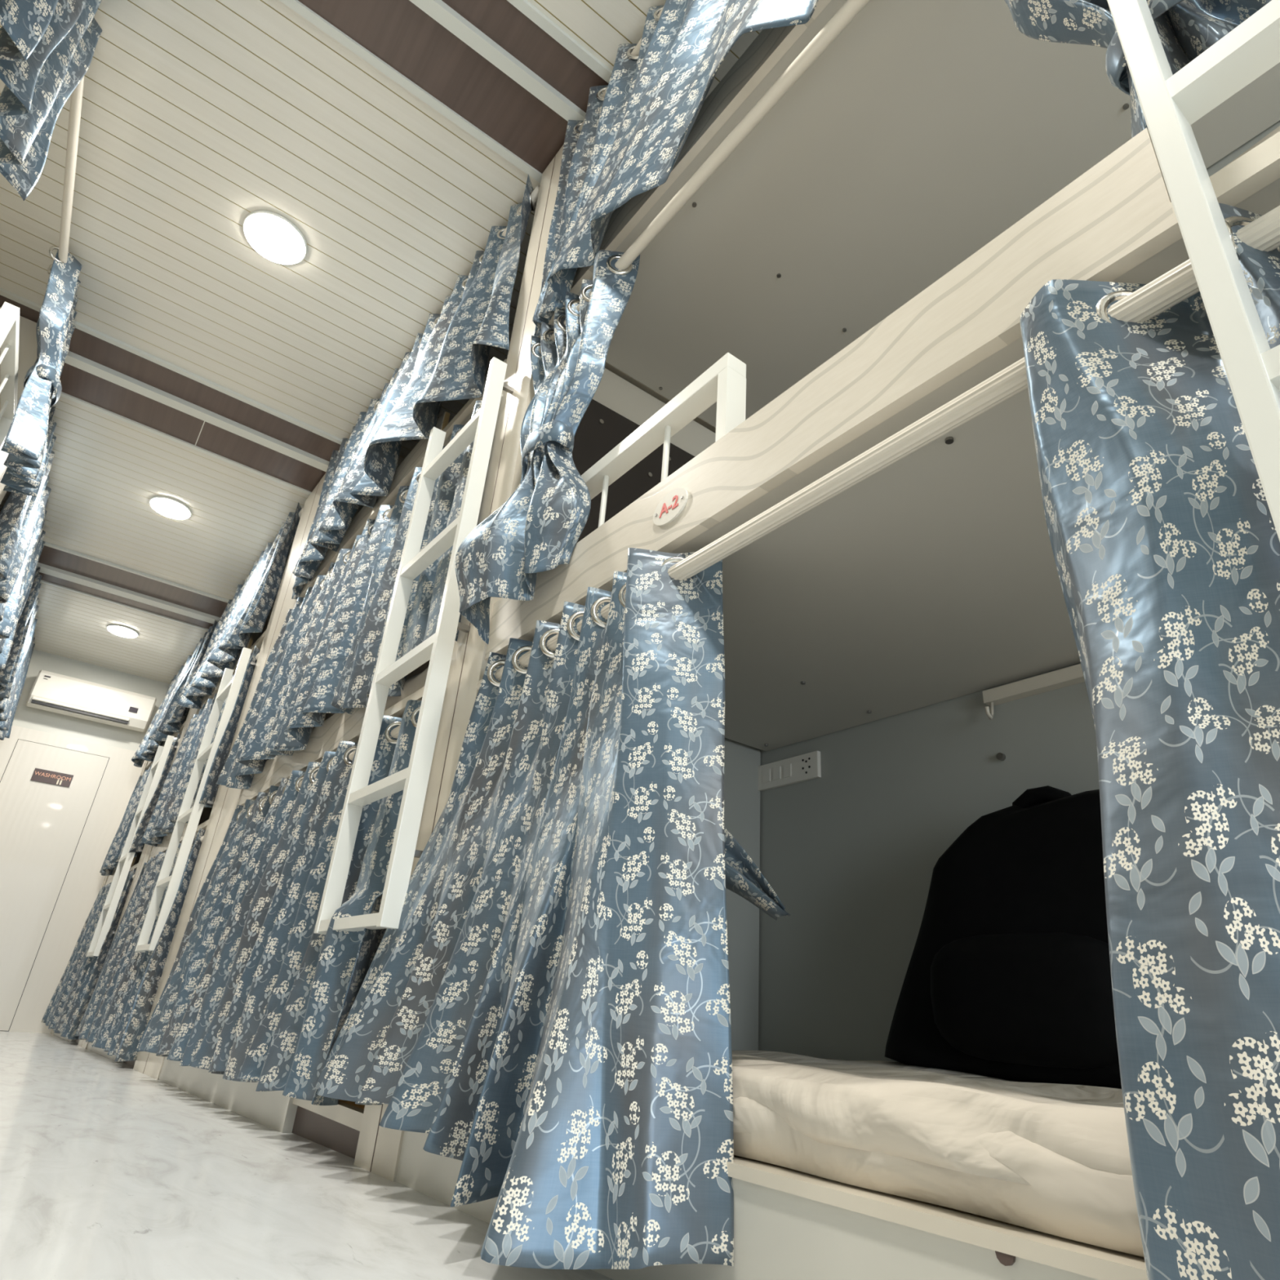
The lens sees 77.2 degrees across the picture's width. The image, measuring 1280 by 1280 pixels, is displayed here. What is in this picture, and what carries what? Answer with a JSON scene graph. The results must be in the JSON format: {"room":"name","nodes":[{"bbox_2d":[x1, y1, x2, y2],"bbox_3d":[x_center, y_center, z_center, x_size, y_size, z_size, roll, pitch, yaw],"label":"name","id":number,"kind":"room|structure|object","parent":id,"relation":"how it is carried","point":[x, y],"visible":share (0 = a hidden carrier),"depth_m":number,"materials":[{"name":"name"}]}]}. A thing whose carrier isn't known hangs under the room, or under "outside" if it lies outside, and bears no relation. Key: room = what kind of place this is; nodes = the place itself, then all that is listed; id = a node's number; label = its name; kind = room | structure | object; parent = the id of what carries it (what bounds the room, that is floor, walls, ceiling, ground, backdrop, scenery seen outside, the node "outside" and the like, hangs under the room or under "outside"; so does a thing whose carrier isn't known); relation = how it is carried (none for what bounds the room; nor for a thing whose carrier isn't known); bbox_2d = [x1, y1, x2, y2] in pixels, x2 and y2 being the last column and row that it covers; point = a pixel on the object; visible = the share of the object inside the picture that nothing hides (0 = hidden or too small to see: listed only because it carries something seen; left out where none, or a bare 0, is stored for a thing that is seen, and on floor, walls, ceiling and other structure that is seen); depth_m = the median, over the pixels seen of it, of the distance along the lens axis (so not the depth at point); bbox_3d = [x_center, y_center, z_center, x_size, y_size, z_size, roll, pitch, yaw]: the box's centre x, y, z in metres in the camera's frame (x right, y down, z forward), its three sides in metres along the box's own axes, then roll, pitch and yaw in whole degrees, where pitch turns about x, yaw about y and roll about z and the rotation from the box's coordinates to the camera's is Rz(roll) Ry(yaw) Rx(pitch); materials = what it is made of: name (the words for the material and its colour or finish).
{"room":"dormitory","nodes":[
{"label":"dormitory","id":0,"kind":"room"},
{"bbox_2d":[12,649,169,751],"bbox_3d":[-4.592,1.514,6.170,3.000,2.810,0.060,21,-30,-31],"label":"wall","id":1,"kind":"structure","parent":0,"point":[26,717],"depth_m":6.57,"materials":[{"name":"white paint"}]},
{"bbox_2d":[0,724,22,780],"bbox_3d":[-5.106,1.573,5.681,0.511,2.150,0.012,21,-30,-31],"label":"trim","id":2,"kind":"structure","parent":1,"relation":"attached to","point":[7,745],"depth_m":6.17,"materials":[{"name":"white laminate"}]},
{"bbox_2d":[0,739,109,1031],"bbox_3d":[-4.653,1.772,5.961,0.617,2.007,0.011,21,-30,-31],"label":"door","id":3,"kind":"structure","parent":1,"relation":"in","point":[42,824],"depth_m":6.09,"materials":[{"name":"white laminate"}]},
{"bbox_2d":[30,768,73,787],"bbox_3d":[-4.596,1.077,6.277,0.257,0.097,0.009,21,-30,-31],"label":"sign","id":4,"kind":"object","parent":3,"relation":"attached to","point":[42,775],"visible":1,"depth_m":6.27,"materials":[{"name":"red"}]},
{"bbox_2d":[0,738,109,1031],"bbox_3d":[-4.659,1.793,5.958,0.625,2.056,0.003,21,-30,-31],"label":"trim","id":5,"kind":"structure","parent":1,"relation":"attached to","point":[18,739],"depth_m":6.14,"materials":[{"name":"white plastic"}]},
{"bbox_2d":[17,727,113,757],"bbox_3d":[-4.579,0.823,6.416,0.625,0.094,0.012,21,-30,-31],"label":"trim","id":6,"kind":"structure","parent":1,"relation":"attached to","point":[26,734],"depth_m":6.41,"materials":[{"name":"white laminate"}]},
{"bbox_2d":[8,746,145,1033],"bbox_3d":[-4.139,1.949,6.308,0.664,2.150,0.012,21,-30,-31],"label":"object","id":7,"kind":"structure","parent":1,"relation":"attached to","point":[81,887],"depth_m":6.17,"materials":[{"name":"white paint"}]},
{"bbox_2d":[26,670,156,732],"bbox_3d":[-4.440,0.510,6.518,0.830,0.287,0.218,21,-30,-31],"label":"air conditioner","id":8,"kind":"object","parent":1,"relation":"attached to","point":[51,691],"visible":1,"depth_m":6.43,"materials":[{"name":"white plastic"}]},
{"bbox_2d":[0,1031,613,1279],"bbox_3d":[-1.504,1.026,1.703,3.000,0.280,10.750,21,-30,-31],"label":"floor","id":9,"kind":"structure","parent":0,"point":[110,1170],"depth_m":1.06,"materials":[{"name":"stone"}]},
{"bbox_2d":[0,306,37,503],"bbox_3d":[-2.365,-0.381,1.971,0.818,2.661,2.340,21,-30,-31],"label":"bunk bed","id":10,"kind":"object","parent":9,"relation":"on","point":[28,344],"visible":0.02,"depth_m":3.16,"materials":[{"name":"laminate"}]},
{"bbox_2d":[0,302,19,449],"bbox_3d":[-2.186,-0.809,2.712,0.040,0.299,0.700,21,-30,-31],"label":"guard rail","id":11,"kind":"object","parent":10,"relation":"attached to","point":[9,313],"visible":0.86,"depth_m":2.72,"materials":[{"name":"white metal"}]},
{"bbox_2d":[57,26,88,262],"bbox_3d":[-1.796,-1.476,2.529,0.027,0.027,1.845,21,-30,-31],"label":"curtain rod","id":12,"kind":"object","parent":10,"relation":"attached to","point":[76,100],"visible":0.47,"depth_m":2.51,"materials":[{"name":"plastic"}]},
{"bbox_2d":[0,245,82,497],"bbox_3d":[-2.141,-0.941,2.884,0.224,0.795,0.489,21,-30,-31],"label":"curtain","id":13,"kind":"object","parent":12,"relation":"hanging from","point":[25,442],"visible":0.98,"depth_m":2.79,"materials":[{"name":"blue fabric"}]},
{"bbox_2d":[49,707,190,1043],"bbox_3d":[-3.296,1.474,5.931,0.832,2.738,1.830,21,-30,-31],"label":"bunk bed","id":14,"kind":"object","parent":9,"relation":"on","point":[107,879],"visible":0.12,"depth_m":5.93,"materials":[{"name":"laminate"}]},
{"bbox_2d":[86,735,177,956],"bbox_3d":[-3.214,1.294,5.104,0.078,1.350,0.358,21,-30,-31],"label":"ladder","id":15,"kind":"object","parent":14,"relation":"attached to","point":[113,895],"visible":0.96,"depth_m":5.07,"materials":[{"name":"white metal"}]},
{"bbox_3d":[-3.442,0.145,6.205,0.056,0.027,1.600,21,-30,-31],"label":"curtain rod","id":16,"kind":"object","parent":14,"relation":"attached to","visible":0},
{"bbox_2d":[131,619,217,767],"bbox_3d":[-3.509,0.440,6.025,0.170,0.785,1.619,22,-31,-33],"label":"curtain","id":17,"kind":"object","parent":16,"relation":"hanging from","point":[169,717],"visible":0.87,"depth_m":5.73,"materials":[{"name":"blue fabric"}]},
{"bbox_3d":[-3.502,0.897,5.847,0.056,0.027,1.600,21,-30,-31],"label":"curtain rod","id":18,"kind":"object","parent":14,"relation":"attached to","visible":0},
{"bbox_2d":[99,733,180,875],"bbox_3d":[-3.558,1.214,5.680,0.114,0.810,1.649,22,-30,-32],"label":"curtain","id":19,"kind":"object","parent":18,"relation":"hanging from","point":[112,859],"visible":0.56,"depth_m":5.50,"materials":[{"name":"blue fabric"}]},
{"bbox_3d":[-3.565,1.680,5.473,0.056,0.027,1.600,21,-30,-31],"label":"curtain rod","id":20,"kind":"object","parent":14,"relation":"attached to","visible":0},
{"bbox_2d":[40,868,135,1039],"bbox_3d":[-3.626,2.054,5.275,0.120,0.936,1.751,22,-30,-32],"label":"curtain","id":21,"kind":"object","parent":20,"relation":"hanging from","point":[65,1011],"visible":0.73,"depth_m":4.96,"materials":[{"name":"blue fabric"}]},
{"bbox_2d":[77,611,271,1066],"bbox_3d":[-2.129,0.888,4.550,0.834,2.700,1.930,21,-30,-31],"label":"bunk bed","id":22,"kind":"object","parent":9,"relation":"on","point":[256,639],"visible":0.09,"depth_m":4.69,"materials":[{"name":"laminate"}]},
{"bbox_2d":[134,647,256,952],"bbox_3d":[-2.018,0.709,3.679,0.079,1.350,0.378,21,-30,-31],"label":"ladder","id":23,"kind":"object","parent":22,"relation":"attached to","point":[228,689],"visible":0.93,"depth_m":3.64,"materials":[{"name":"white metal"}]},
{"bbox_2d":[176,502,301,708],"bbox_3d":[-2.296,-0.150,4.583,0.165,0.784,1.544,22,-31,-32],"label":"curtain","id":24,"kind":"object","parent":22,"relation":"attached to","point":[248,611],"visible":0.99,"depth_m":4.27,"materials":[{"name":"blue fabric"}]},
{"bbox_2d":[298,507,303,518],"bbox_3d":[-2.231,-0.447,4.761,0.027,0.027,1.551,22,-30,-32],"label":"curtain rod","id":25,"kind":"object","parent":22,"relation":"attached to","point":[301,510],"visible":0.05,"depth_m":4.21,"materials":[{"name":"plastic"}]},
{"bbox_3d":[-2.291,0.305,4.403,0.055,0.027,1.550,21,-30,-31],"label":"curtain rod","id":26,"kind":"object","parent":22,"relation":"attached to","visible":0},
{"bbox_2d":[140,645,259,846],"bbox_3d":[-2.346,0.622,4.237,0.113,0.809,1.600,22,-30,-32],"label":"curtain","id":27,"kind":"object","parent":26,"relation":"hanging from","point":[162,820],"visible":0.69,"depth_m":4.22,"materials":[{"name":"blue fabric"}]},
{"bbox_3d":[-2.353,1.089,4.030,0.055,0.027,1.550,21,-30,-31],"label":"curtain rod","id":28,"kind":"object","parent":22,"relation":"attached to","visible":0},
{"bbox_2d":[75,827,205,1061],"bbox_3d":[-2.412,1.444,3.840,0.122,0.895,1.698,22,-30,-32],"label":"curtain","id":29,"kind":"object","parent":28,"relation":"hanging from","point":[115,1018],"visible":0.75,"depth_m":3.51,"materials":[{"name":"blue fabric"}]},
{"bbox_2d":[133,358,506,1159],"bbox_3d":[-0.806,0.225,2.983,0.841,2.661,2.340,21,-30,-31],"label":"bunk bed","id":30,"kind":"object","parent":9,"relation":"on","point":[337,1127],"visible":0.22,"depth_m":2.61,"materials":[{"name":"laminate"}]},
{"bbox_2d":[135,699,421,1105],"bbox_3d":[-1.052,0.754,2.237,0.144,0.833,1.884,22,-30,-32],"label":"curtain","id":31,"kind":"object","parent":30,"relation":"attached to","point":[251,993],"visible":0.84,"depth_m":1.97,"materials":[{"name":"blue fabric"}]},
{"bbox_2d":[250,716,418,811],"bbox_3d":[-0.992,0.424,2.407,0.027,0.027,1.831,22,-30,-32],"label":"curtain rod","id":32,"kind":"object","parent":30,"relation":"attached to","point":[394,732],"visible":0.02,"depth_m":1.92,"materials":[{"name":"plastic"}]},
{"bbox_2d":[322,492,407,584],"bbox_3d":[-0.929,-0.360,2.780,0.027,0.027,1.831,22,-30,-32],"label":"curtain rod","id":33,"kind":"object","parent":30,"relation":"attached to","point":[388,514],"visible":0.06,"depth_m":2.63,"materials":[{"name":"plastic"}]},
{"bbox_2d":[216,400,482,789],"bbox_3d":[-0.990,-0.043,2.611,0.131,0.813,2.020,22,-30,-32],"label":"curtain","id":34,"kind":"object","parent":33,"relation":"hanging from","point":[323,657],"visible":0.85,"depth_m":2.47,"materials":[{"name":"blue fabric"}]},
{"bbox_2d":[384,666,428,710],"bbox_3d":[-0.707,0.411,2.649,0.724,0.107,1.780,21,-30,-31],"label":"mattress","id":35,"kind":"object","parent":30,"relation":"on","point":[412,684],"visible":0.02,"depth_m":1.98,"materials":[{"name":"fabric"}]},
{"bbox_2d":[377,186,539,405],"bbox_3d":[-0.869,-1.112,3.138,0.027,0.027,1.831,22,-30,-32],"label":"curtain rod","id":36,"kind":"object","parent":30,"relation":"attached to","point":[535,193],"visible":0.02,"depth_m":2.48,"materials":[{"name":"plastic"}]},
{"bbox_2d":[291,174,536,599],"bbox_3d":[-0.931,-0.818,2.940,0.185,0.795,1.855,22,-30,-32],"label":"curtain","id":37,"kind":"object","parent":36,"relation":"hanging from","point":[447,361],"visible":0.98,"depth_m":2.62,"materials":[{"name":"blue fabric"}]},
{"bbox_2d":[353,0,1279,1279],"bbox_3d":[0.525,-0.456,1.389,0.807,2.612,1.990,21,-30,-31],"label":"bunk bed","id":38,"kind":"object","parent":9,"relation":"on","point":[873,252],"visible":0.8,"depth_m":1.42,"materials":[{"name":"laminate"}]},
{"bbox_2d":[314,356,514,934],"bbox_3d":[-0.498,-0.033,1.868,0.079,1.350,0.373,21,-30,-31],"label":"ladder","id":39,"kind":"object","parent":38,"relation":"attached to","point":[438,647],"visible":0.91,"depth_m":1.79,"materials":[{"name":"white metal"}]},
{"bbox_2d":[454,249,639,644],"bbox_3d":[-0.206,-0.416,1.635,0.192,0.865,0.363,21,-30,-31],"label":"curtain","id":40,"kind":"object","parent":38,"relation":"hanging from","point":[539,528],"visible":1,"depth_m":1.57,"materials":[{"name":"blue fabric"}]},
{"bbox_2d":[577,6,663,131],"bbox_3d":[0.348,-1.717,1.664,0.027,0.027,1.800,21,-30,-31],"label":"curtain rod","id":41,"kind":"object","parent":38,"relation":"attached to","point":[635,51],"visible":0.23,"depth_m":2.09,"materials":[{"name":"plastic"}]},
{"bbox_2d":[581,352,746,528],"bbox_3d":[-0.062,-0.208,1.462,0.040,0.296,0.688,21,-30,-31],"label":"guard rail","id":42,"kind":"object","parent":38,"relation":"on","point":[724,383],"visible":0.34,"depth_m":1.35,"materials":[{"name":"white metal"}]},
{"bbox_2d":[532,0,818,337],"bbox_3d":[0.196,-1.345,1.583,0.174,0.850,1.502,21,-30,-31],"label":"curtain","id":43,"kind":"object","parent":38,"relation":"attached to","point":[629,142],"visible":0.99,"depth_m":1.80,"materials":[{"name":"blue fabric"}]},
{"bbox_2d":[538,0,870,354],"bbox_3d":[0.288,-0.965,1.306,0.025,0.025,1.800,21,-30,-31],"label":"curtain rod","id":44,"kind":"object","parent":38,"relation":"attached to","point":[850,9],"visible":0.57,"depth_m":1.42,"materials":[{"name":"plastic"}]},
{"bbox_2d":[1004,0,1271,137],"bbox_3d":[0.514,-0.797,0.881,0.102,0.724,0.402,21,-30,-31],"label":"curtain","id":45,"kind":"object","parent":44,"relation":"hanging from","point":[1185,28],"visible":0.47,"depth_m":0.78,"materials":[{"name":"blue fabric"}]},
{"bbox_2d":[476,205,1279,689],"bbox_3d":[0.225,-0.182,0.933,0.027,0.027,1.800,21,-30,-31],"label":"curtain rod","id":46,"kind":"object","parent":38,"relation":"attached to","point":[1180,283],"visible":0.5,"depth_m":0.83,"materials":[{"name":"plastic"}]},
{"bbox_2d":[312,547,790,1269],"bbox_3d":[-0.185,0.334,1.232,0.375,0.816,0.983,21,-30,-31],"label":"curtain","id":47,"kind":"object","parent":46,"relation":"hanging from","point":[548,1002],"visible":0.99,"depth_m":0.97,"materials":[{"name":"blue fabric"}]},
{"bbox_2d":[731,1050,1144,1257],"bbox_3d":[0.494,0.520,0.851,0.779,0.081,1.785,21,-30,-31],"label":"mattress","id":48,"kind":"object","parent":38,"relation":"on","point":[1065,1197],"visible":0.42,"depth_m":0.61,"materials":[{"name":"beige fabric"}]},
{"bbox_2d":[732,1063,1132,1185],"bbox_3d":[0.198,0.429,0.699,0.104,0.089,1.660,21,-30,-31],"label":"sheet","id":49,"kind":"object","parent":48,"relation":"on","point":[932,1123],"visible":0.28,"depth_m":0.62,"materials":[{"name":"beige fabric"}]},
{"bbox_2d":[884,785,1121,1088],"bbox_3d":[0.601,0.436,1.231,0.243,0.432,0.528,21,-30,-31],"label":"backpack","id":50,"kind":"object","parent":48,"relation":"on","point":[1008,975],"visible":0.63,"depth_m":1.17,"materials":[{"name":"black fabric"}]},
{"bbox_2d":[995,1250,1015,1266],"bbox_3d":[0.244,0.409,0.535,0.003,0.013,0.013,21,-30,-31],"label":"hole","id":51,"kind":"object","parent":38,"relation":"attached to","point":[1006,1260],"visible":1,"depth_m":0.53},
{"bbox_2d":[1020,203,1279,1279],"bbox_3d":[0.435,-0.008,0.421,0.177,0.810,0.460,21,-30,-31],"label":"curtain","id":52,"kind":"object","parent":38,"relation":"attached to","point":[1165,542],"visible":0.84,"depth_m":0.50,"materials":[{"name":"blue fabric"}]},
{"bbox_2d":[1106,0,1279,541],"bbox_3d":[0.556,-0.566,0.573,0.072,1.350,0.377,21,-30,-31],"label":"ladder","id":53,"kind":"object","parent":38,"relation":"attached to","point":[1170,104],"visible":1,"depth_m":0.59,"materials":[{"name":"white metal"}]},
{"bbox_2d":[1222,125,1279,168],"bbox_3d":[0.464,-0.127,1.330,0.732,0.112,1.435,21,-30,-31],"label":"mattress","id":54,"kind":"object","parent":38,"relation":"on","point":[1277,130],"visible":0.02,"depth_m":0.70,"materials":[{"name":"beige fabric"}]},
{"bbox_3d":[-3.644,0.299,3.567,0.815,2.700,1.930,21,-30,-31],"label":"bunk bed","id":55,"kind":"object","parent":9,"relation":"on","visible":0},
{"bbox_3d":[-3.128,-0.796,4.179,0.039,0.027,1.550,21,-30,-31],"label":"curtain rod","id":56,"kind":"object","parent":55,"relation":"attached to","visible":0},
{"bbox_2d":[0,405,57,670],"bbox_3d":[-3.103,-0.442,4.024,0.173,0.854,1.605,21,-30,-31],"label":"curtain","id":57,"kind":"object","parent":56,"relation":"hanging from","point":[22,522],"visible":0.84,"depth_m":3.82,"materials":[{"name":"blue fabric"}]},
{"bbox_2d":[0,0,761,684],"bbox_3d":[-1.298,-1.399,2.838,3.000,0.050,10.796,21,-30,-31],"label":"ceiling","id":58,"kind":"structure","parent":0,"point":[198,117],"depth_m":2.81,"materials":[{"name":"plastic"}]},
{"bbox_2d":[106,624,138,638],"bbox_3d":[-3.863,-0.065,5.992,0.212,0.016,0.212,21,-30,-31],"label":"recessed light","id":59,"kind":"object","parent":58,"relation":"in","point":[120,630],"visible":1,"depth_m":5.97,"materials":[{"name":"white plastic"}]},
{"bbox_2d":[40,579,208,631],"bbox_3d":[-3.545,-0.229,5.600,3.000,0.017,0.026,21,-30,-31],"label":"trim","id":60,"kind":"structure","parent":58,"relation":"attached to","point":[41,581],"depth_m":5.56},
{"bbox_2d":[36,562,220,623],"bbox_3d":[-3.398,-0.293,5.412,3.000,0.024,0.095,21,-30,-31],"label":"trim","id":61,"kind":"structure","parent":58,"relation":"attached to","point":[46,569],"depth_m":5.36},
{"bbox_2d":[38,545,227,629],"bbox_3d":[-3.359,-0.327,5.373,3.000,0.010,0.620,21,-30,-31],"label":"trim","id":62,"kind":"structure","parent":58,"relation":"attached to","point":[51,557],"depth_m":5.32,"materials":[{"name":"brown wood"}]},
{"bbox_2d":[44,541,228,603],"bbox_3d":[-3.174,-0.418,5.141,3.000,0.017,0.026,21,-30,-31],"label":"trim","id":63,"kind":"structure","parent":58,"relation":"attached to","point":[46,544],"depth_m":5.10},
{"bbox_2d":[0,294,340,492],"bbox_3d":[-1.995,-1.022,3.687,3.000,0.010,0.535,21,-30,-31],"label":"ceiling beam","id":64,"kind":"structure","parent":58,"relation":"attached to","point":[76,382],"depth_m":3.65,"materials":[{"name":"brown wood"}]},
{"bbox_2d":[149,496,191,519],"bbox_3d":[-2.572,-0.722,4.396,0.212,0.016,0.212,21,-30,-31],"label":"recessed light","id":65,"kind":"object","parent":58,"relation":"in","point":[168,507],"visible":1,"depth_m":4.38,"materials":[{"name":"white plastic"}]},
{"bbox_2d":[60,391,311,495],"bbox_3d":[-2.155,-0.936,3.883,3.000,0.017,0.026,21,-30,-31],"label":"trim","id":66,"kind":"structure","parent":58,"relation":"attached to","point":[62,394],"depth_m":3.85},
{"bbox_2d":[64,351,328,471],"bbox_3d":[-1.971,-1.020,3.648,3.000,0.024,0.060,21,-30,-31],"label":"trim","id":67,"kind":"structure","parent":58,"relation":"attached to","point":[75,360],"depth_m":3.60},
{"bbox_2d":[0,287,399,468],"bbox_3d":[-1.835,-1.100,3.487,3.000,0.017,0.026,21,-30,-31],"label":"trim","id":68,"kind":"structure","parent":58,"relation":"attached to","point":[3,292],"depth_m":3.40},
{"bbox_2d":[195,421,204,445],"bbox_3d":[-2.068,-0.979,3.775,0.004,0.002,0.265,21,-30,-31],"label":"trim","id":69,"kind":"structure","parent":58,"relation":"attached to","point":[204,421],"depth_m":3.78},
{"bbox_2d":[242,210,307,265],"bbox_3d":[-1.263,-1.389,2.779,0.212,0.016,0.212,21,-30,-31],"label":"recessed light","id":70,"kind":"object","parent":58,"relation":"in","point":[270,234],"visible":1,"depth_m":2.77,"materials":[{"name":"white"}]},
{"bbox_2d":[279,0,542,182],"bbox_3d":[-0.790,-1.632,2.195,3.000,0.017,0.026,21,-30,-31],"label":"trim","id":71,"kind":"structure","parent":58,"relation":"attached to","point":[296,6],"depth_m":2.28,"materials":[{"name":"white wood"}]},
{"bbox_2d":[297,0,608,173],"bbox_3d":[-0.675,-1.694,2.056,3.000,0.010,0.380,21,-30,-31],"label":"ceiling beam","id":72,"kind":"structure","parent":58,"relation":"attached to","point":[398,33],"depth_m":2.21,"materials":[{"name":"brown wood"}]},
{"bbox_2d":[408,0,586,121],"bbox_3d":[-0.650,-1.692,2.015,3.000,0.024,0.040,21,-30,-31],"label":"trim","id":73,"kind":"structure","parent":58,"relation":"attached to","point":[440,11],"depth_m":2.18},
{"bbox_2d":[506,0,612,83],"bbox_3d":[-0.562,-1.748,1.913,3.000,0.017,0.026,21,-30,-31],"label":"trim","id":74,"kind":"structure","parent":58,"relation":"attached to","point":[524,6],"depth_m":2.14,"materials":[{"name":"white wood"}]},
{"bbox_2d":[758,120,1279,1062],"bbox_3d":[-0.244,0.323,2.945,0.060,2.810,10.650,21,-30,-31],"label":"wall","id":75,"kind":"structure","parent":0,"point":[851,852],"depth_m":1.66,"materials":[{"name":"paint"}]},
{"bbox_2d":[758,751,821,791],"bbox_3d":[0.364,0.319,1.939,0.014,0.066,0.203,21,-30,-31],"label":"socket plate","id":76,"kind":"object","parent":75,"relation":"attached to","point":[806,766],"visible":1,"depth_m":1.93,"materials":[{"name":"white plastic"}]},
{"bbox_2d":[762,768,770,782],"bbox_3d":[0.314,0.338,1.993,0.002,0.031,0.024,21,-30,-31],"label":"switch","id":77,"kind":"object","parent":76,"relation":"attached to","point":[766,772],"depth_m":1.99,"materials":[{"name":"white plastic"}]},
{"bbox_2d":[773,766,780,780],"bbox_3d":[0.335,0.327,1.967,0.002,0.031,0.024,21,-30,-31],"label":"switch","id":78,"kind":"object","parent":76,"relation":"attached to","point":[776,770],"depth_m":1.97,"materials":[{"name":"white plastic"}]},
{"bbox_2d":[783,763,791,777],"bbox_3d":[0.356,0.316,1.941,0.002,0.031,0.024,21,-30,-31],"label":"switch","id":79,"kind":"object","parent":76,"relation":"attached to","point":[787,766],"depth_m":1.94,"materials":[{"name":"white plastic"}]},
{"bbox_2d":[982,663,1084,719],"bbox_3d":[0.834,0.041,1.339,0.058,0.065,0.570,21,-30,-31],"label":"hook rail","id":80,"kind":"object","parent":75,"relation":"attached to","point":[1072,675],"visible":0.34,"depth_m":1.49,"materials":[{"name":"beige laminate"}]},
{"bbox_3d":[-1.063,-1.073,0.359,0.801,2.612,1.990,21,-30,-31],"label":"bunk bed","id":81,"kind":"object","parent":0,"visible":0},
{"bbox_3d":[-0.619,-2.093,1.037,0.027,0.027,1.800,21,-30,-31],"label":"curtain rod","id":82,"kind":"object","parent":81,"relation":"attached to","visible":0},
{"bbox_2d":[0,0,102,200],"bbox_3d":[-1.302,-1.474,1.789,0.118,0.655,0.710,21,-30,-31],"label":"curtain","id":83,"kind":"object","parent":82,"relation":"hanging from","point":[47,47],"visible":1,"depth_m":1.85,"materials":[{"name":"blue fabric"}]},
{"bbox_3d":[-4.771,0.901,4.974,0.814,2.738,1.830,21,-30,-31],"label":"bunk bed","id":84,"kind":"object","parent":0,"visible":0},
{"bbox_3d":[-4.299,-0.188,5.649,0.040,0.027,1.600,21,-30,-31],"label":"curtain rod","id":85,"kind":"object","parent":84,"relation":"attached to","visible":0},
{"bbox_2d":[0,567,42,740],"bbox_3d":[-4.285,0.152,5.525,0.164,0.804,1.606,21,-30,-31],"label":"curtain","id":86,"kind":"object","parent":85,"relation":"hanging from","point":[12,678],"visible":0.94,"depth_m":5.22,"materials":[{"name":"blue fabric"}]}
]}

